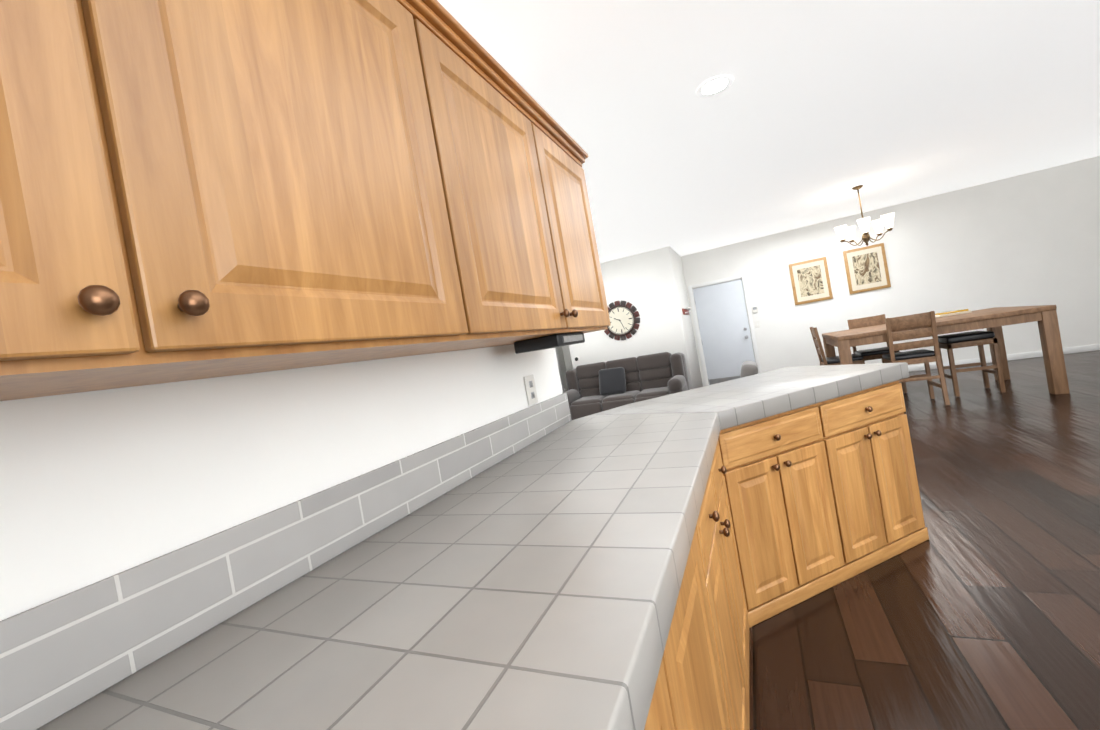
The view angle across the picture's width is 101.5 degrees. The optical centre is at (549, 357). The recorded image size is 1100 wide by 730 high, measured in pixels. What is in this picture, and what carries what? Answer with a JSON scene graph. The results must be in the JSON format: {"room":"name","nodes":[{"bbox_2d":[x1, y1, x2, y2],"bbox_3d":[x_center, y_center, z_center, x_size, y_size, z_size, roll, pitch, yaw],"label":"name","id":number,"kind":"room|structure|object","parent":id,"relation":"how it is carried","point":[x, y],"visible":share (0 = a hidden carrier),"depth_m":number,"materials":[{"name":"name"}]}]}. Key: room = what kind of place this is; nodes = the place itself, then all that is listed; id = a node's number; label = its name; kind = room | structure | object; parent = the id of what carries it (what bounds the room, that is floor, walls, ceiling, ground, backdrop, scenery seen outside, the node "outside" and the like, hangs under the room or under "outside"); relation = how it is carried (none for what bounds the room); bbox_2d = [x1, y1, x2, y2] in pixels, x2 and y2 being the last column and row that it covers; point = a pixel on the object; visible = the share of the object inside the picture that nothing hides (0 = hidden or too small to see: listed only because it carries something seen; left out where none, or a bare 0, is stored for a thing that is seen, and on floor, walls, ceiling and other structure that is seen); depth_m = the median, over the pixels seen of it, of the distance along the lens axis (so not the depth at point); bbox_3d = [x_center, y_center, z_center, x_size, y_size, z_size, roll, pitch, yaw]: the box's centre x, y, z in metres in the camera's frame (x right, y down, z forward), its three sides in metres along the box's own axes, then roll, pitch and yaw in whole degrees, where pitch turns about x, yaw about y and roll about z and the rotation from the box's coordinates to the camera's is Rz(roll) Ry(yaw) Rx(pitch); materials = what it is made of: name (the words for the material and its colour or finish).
{"room":"kitchen","nodes":[
{"label":"kitchen","id":0,"kind":"room"},
{"bbox_2d":[0,344,562,620],"bbox_3d":[-2.970,0.465,0.934,4.400,2.700,5.080,-10,1,24],"label":"wall","id":1,"kind":"structure","parent":0,"point":[97,486],"depth_m":0.81,"materials":[{"name":"paint"}]},
{"bbox_2d":[0,0,479,400],"bbox_3d":[-0.645,-0.361,0.541,0.348,0.796,1.200,-10,1,24],"label":"upper cabinet","id":2,"kind":"object","parent":1,"relation":"attached to","point":[196,189],"depth_m":0.57,"materials":[{"name":"brown wood"}]},
{"bbox_2d":[0,392,571,729],"bbox_3d":[-0.727,0.419,0.484,0.011,0.150,4.078,-10,1,24],"label":"backsplash","id":3,"kind":"structure","parent":1,"relation":"attached to","point":[60,656],"depth_m":0.78,"materials":[{"name":"tile"}]},
{"bbox_2d":[420,0,574,353],"bbox_3d":[-0.282,-0.433,1.361,0.348,0.796,0.600,-10,1,24],"label":"upper cabinet","id":4,"kind":"object","parent":1,"relation":"attached to","point":[492,133],"depth_m":1.25,"materials":[{"name":"brown wood"}]},
{"bbox_2d":[514,332,584,353],"bbox_3d":[0.007,-0.059,1.743,0.185,0.044,0.280,-10,1,24],"label":"under-cabinet light","id":5,"kind":"object","parent":4,"relation":"attached to","point":[547,342],"visible":0.96,"depth_m":1.63,"materials":[{"name":"metal"}]},
{"bbox_2d":[524,374,537,405],"bbox_3d":[-0.084,0.144,1.998,0.010,0.130,0.090,-10,1,24],"label":"electrical outlet","id":6,"kind":"object","parent":1,"relation":"attached to","point":[530,387],"visible":1,"depth_m":1.99,"materials":[{"name":"plastic"}]},
{"bbox_2d":[536,104,610,332],"bbox_3d":[-0.051,-0.478,1.885,0.348,0.796,0.549,-10,1,24],"label":"upper cabinet","id":7,"kind":"object","parent":1,"relation":"attached to","point":[564,158],"depth_m":1.80,"materials":[{"name":"brown wood"}]},
{"bbox_2d":[557,347,567,390],"bbox_3d":[-0.509,-0.060,10.341,1.250,2.700,1.500,-10,1,24],"label":"wall","id":8,"kind":"structure","parent":0,"point":[561,359],"depth_m":10.48,"materials":[{"name":"paint"}]},
{"bbox_2d":[555,347,564,391],"bbox_3d":[0.075,0.180,9.884,0.094,2.024,0.800,-10,1,24],"label":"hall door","id":9,"kind":"structure","parent":8,"relation":"in","point":[556,350],"depth_m":10.20,"materials":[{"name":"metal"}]},
{"bbox_2d":[562,345,572,370],"bbox_3d":[0.783,-0.287,10.490,1.020,2.700,0.150,-10,1,24],"label":"wall","id":10,"kind":"structure","parent":0,"point":[567,358],"depth_m":10.60,"materials":[{"name":"paint"}]},
{"bbox_2d":[569,246,702,389],"bbox_3d":[1.732,-0.436,8.873,2.060,2.700,2.310,-10,1,24],"label":"wall","id":11,"kind":"structure","parent":0,"point":[650,286],"depth_m":7.65,"materials":[{"name":"paint"}]},
{"bbox_2d":[604,300,639,339],"bbox_3d":[1.215,-0.639,7.793,0.692,0.690,0.038,-10,1,24],"label":"clock","id":12,"kind":"object","parent":11,"relation":"attached to","point":[624,320],"visible":0.79,"depth_m":7.77,"materials":[{"name":"black metal"}]},
{"bbox_2d":[682,307,691,314],"bbox_3d":[2.423,-0.819,7.908,0.089,0.118,0.750,-10,1,24],"label":"coat rack","id":13,"kind":"object","parent":11,"relation":"attached to","point":[685,311],"visible":1,"depth_m":7.81,"materials":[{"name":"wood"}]},
{"bbox_2d":[437,0,1099,262],"bbox_3d":[0.975,-1.658,3.292,10.500,0.080,12.900,-10,1,24],"label":"ceiling","id":14,"kind":"structure","parent":0,"point":[816,111],"depth_m":3.10,"materials":[{"name":"paint"}]},
{"bbox_2d":[696,75,733,97],"bbox_3d":[0.978,-1.608,2.670,0.210,0.005,0.210,-10,1,24],"label":"recessed light","id":15,"kind":"object","parent":14,"relation":"in","point":[714,86],"visible":1,"depth_m":2.67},
{"bbox_2d":[834,185,894,245],"bbox_3d":[3.909,-1.768,5.649,0.615,0.754,0.620,-10,1,24],"label":"chandelier","id":16,"kind":"object","parent":14,"relation":"hanging from","point":[844,231],"visible":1,"depth_m":5.65,"materials":[{"name":"white glass"}]},
{"bbox_2d":[681,156,1099,386],"bbox_3d":[5.476,-1.073,7.467,6.020,2.700,0.150,-10,1,24],"label":"wall","id":17,"kind":"structure","parent":0,"point":[1030,239],"depth_m":6.99,"materials":[{"name":"paint"}]},
{"bbox_2d":[693,279,754,384],"bbox_3d":[3.284,-0.368,8.410,0.866,2.032,0.125,-10,1,24],"label":"entry door","id":18,"kind":"structure","parent":17,"relation":"in","point":[724,328],"depth_m":8.43,"materials":[{"name":"paint"}]},
{"bbox_2d":[688,274,761,385],"bbox_3d":[3.308,-0.407,8.476,1.010,2.110,0.165,-10,1,24],"label":"door frame","id":19,"kind":"structure","parent":17,"relation":"attached to","point":[695,317],"depth_m":8.40,"materials":[{"name":"white wood"}]},
{"bbox_2d":[752,306,757,312],"bbox_3d":[3.721,-0.869,8.165,0.090,0.115,0.023,-10,1,24],"label":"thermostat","id":20,"kind":"object","parent":17,"relation":"attached to","point":[755,310],"depth_m":8.16,"materials":[{"name":"plastic"}]},
{"bbox_2d":[755,321,759,327],"bbox_3d":[3.768,-0.600,8.175,0.075,0.120,0.011,-10,1,24],"label":"light switch","id":21,"kind":"object","parent":17,"relation":"attached to","point":[757,325],"depth_m":8.17,"materials":[{"name":"plastic"}]},
{"bbox_2d":[789,257,832,304],"bbox_3d":[4.502,-1.315,7.776,0.570,0.725,0.030,-10,1,24],"label":"framed picture","id":22,"kind":"object","parent":17,"relation":"attached to","point":[810,280],"visible":1,"depth_m":7.76,"materials":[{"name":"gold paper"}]},
{"bbox_2d":[843,243,890,293],"bbox_3d":[5.236,-1.463,7.439,0.570,0.730,0.030,-10,1,24],"label":"framed picture","id":23,"kind":"object","parent":17,"relation":"attached to","point":[866,267],"visible":0.98,"depth_m":7.42,"materials":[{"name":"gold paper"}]},
{"bbox_2d":[908,344,1099,371],"bbox_3d":[6.143,0.138,7.189,4.960,0.090,0.012,-10,1,24],"label":"baseboard","id":24,"kind":"structure","parent":17,"relation":"attached to","point":[1076,349],"depth_m":6.75,"materials":[{"name":"white wood"}]},
{"bbox_2d":[749,350,1099,729],"bbox_3d":[1.450,1.066,3.320,10.500,0.050,12.900,-10,1,24],"label":"floor","id":25,"kind":"structure","parent":0,"point":[979,609],"depth_m":1.90,"materials":[{"name":"brown wood"}]},
{"bbox_2d":[563,352,689,419],"bbox_3d":[1.193,0.530,7.385,2.024,0.989,0.930,-10,1,24],"label":"sofa","id":26,"kind":"object","parent":25,"relation":"on","point":[594,388],"visible":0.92,"depth_m":7.31,"materials":[{"name":"fabric"}]},
{"bbox_2d":[644,622,691,729],"bbox_3d":[-0.180,0.916,0.618,0.731,0.860,0.465,-10,1,24],"label":"base cabinet","id":27,"kind":"object","parent":25,"relation":"on","point":[668,710],"depth_m":0.69,"materials":[{"name":"brown wood"}]},
{"bbox_2d":[672,508,739,729],"bbox_3d":[0.007,0.879,1.040,0.731,0.860,0.460,-10,1,24],"label":"base cabinet","id":28,"kind":"object","parent":25,"relation":"on","point":[696,616],"depth_m":0.98,"materials":[{"name":"brown wood"}]},
{"bbox_2d":[701,432,755,729],"bbox_3d":[0.274,0.826,1.644,0.731,0.860,0.865,-10,1,24],"label":"base cabinet","id":29,"kind":"object","parent":25,"relation":"on","point":[719,507],"depth_m":1.51,"materials":[{"name":"brown wood"}]},
{"bbox_2d":[37,380,732,729],"bbox_3d":[-0.119,0.425,0.901,0.757,0.080,5.327,-10,1,24],"label":"countertop","id":30,"kind":"structure","parent":29,"relation":"on","point":[535,584],"depth_m":0.70,"materials":[{"name":"tile"}]},
{"bbox_2d":[725,362,909,427],"bbox_3d":[1.402,0.145,2.352,0.870,0.080,1.414,-10,1,24],"label":"countertop","id":31,"kind":"structure","parent":29,"relation":"on","point":[774,392],"depth_m":2.21,"materials":[{"name":"tile"}]},
{"bbox_2d":[741,361,767,377],"bbox_3d":[2.058,0.492,5.107,0.880,0.813,0.740,-10,1,24],"label":"armchair","id":32,"kind":"object","parent":25,"relation":"on","point":[749,368],"visible":0.15,"depth_m":4.79,"materials":[{"name":"fabric"}]},
{"bbox_2d":[728,452,803,623],"bbox_3d":[0.935,0.801,1.977,0.219,0.676,0.218,-10,1,24],"label":"base cabinet","id":33,"kind":"object","parent":25,"relation":"on","point":[771,562],"depth_m":1.97,"materials":[{"name":"brown wood"}]},
{"bbox_2d":[768,436,855,600],"bbox_3d":[1.215,0.751,2.085,0.218,0.676,0.219,-10,1,24],"label":"base cabinet","id":34,"kind":"object","parent":25,"relation":"on","point":[799,505],"depth_m":2.09,"materials":[{"name":"brown wood"}]},
{"bbox_2d":[810,327,863,365],"bbox_3d":[3.805,0.074,5.932,0.488,1.039,0.440,-10,1,24],"label":"dining chair","id":35,"kind":"object","parent":25,"relation":"on","point":[835,360],"visible":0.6,"depth_m":5.81,"materials":[{"name":"brown wood"}]},
{"bbox_2d":[804,382,903,435],"bbox_3d":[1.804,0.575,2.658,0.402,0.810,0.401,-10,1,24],"label":"base cabinet","id":36,"kind":"object","parent":25,"relation":"on","point":[885,397],"depth_m":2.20,"materials":[{"name":"brown wood"}]},
{"bbox_2d":[812,424,903,574],"bbox_3d":[1.496,0.701,2.192,0.219,0.676,0.219,-10,1,24],"label":"base cabinet","id":37,"kind":"object","parent":25,"relation":"on","point":[861,458],"depth_m":2.21,"materials":[{"name":"brown wood"}]},
{"bbox_2d":[847,314,906,392],"bbox_3d":[4.433,-0.037,6.117,0.440,1.039,0.488,-10,1,24],"label":"dining chair","id":38,"kind":"object","parent":25,"relation":"on","point":[872,354],"visible":0.27,"depth_m":6.22,"materials":[{"name":"brown wood"}]},
{"bbox_2d":[852,408,928,550],"bbox_3d":[1.775,0.651,2.300,0.219,0.676,0.218,-10,1,24],"label":"base cabinet","id":39,"kind":"object","parent":25,"relation":"on","point":[894,425],"depth_m":2.30,"materials":[{"name":"brown wood"}]},
{"bbox_2d":[882,311,949,404],"bbox_3d":[4.145,0.023,5.173,0.440,1.039,0.488,-10,1,24],"label":"dining chair","id":40,"kind":"object","parent":25,"relation":"on","point":[925,356],"visible":0.88,"depth_m":4.99,"materials":[{"name":"brown wood"}]},
{"bbox_2d":[822,305,1069,394],"bbox_3d":[4.578,0.012,5.497,1.905,0.910,1.250,-10,1,24],"label":"dining table","id":41,"kind":"object","parent":25,"relation":"on","point":[996,319],"visible":0.77,"depth_m":4.83,"materials":[{"name":"brown wood"}]},
{"bbox_2d":[935,309,971,316],"bbox_3d":[5.029,-0.556,5.642,0.320,0.049,0.240,-10,1,24],"label":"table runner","id":42,"kind":"object","parent":41,"relation":"on","point":[952,312],"visible":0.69,"depth_m":5.55,"materials":[{"name":"beige fabric"}]},
{"bbox_2d":[938,331,1005,396],"bbox_3d":[4.898,0.065,5.272,0.440,0.691,0.400,-10,1,24],"label":"stool","id":43,"kind":"object","parent":25,"relation":"on","point":[951,342],"visible":0.77,"depth_m":5.16,"materials":[{"name":"brown wood"}]}
]}

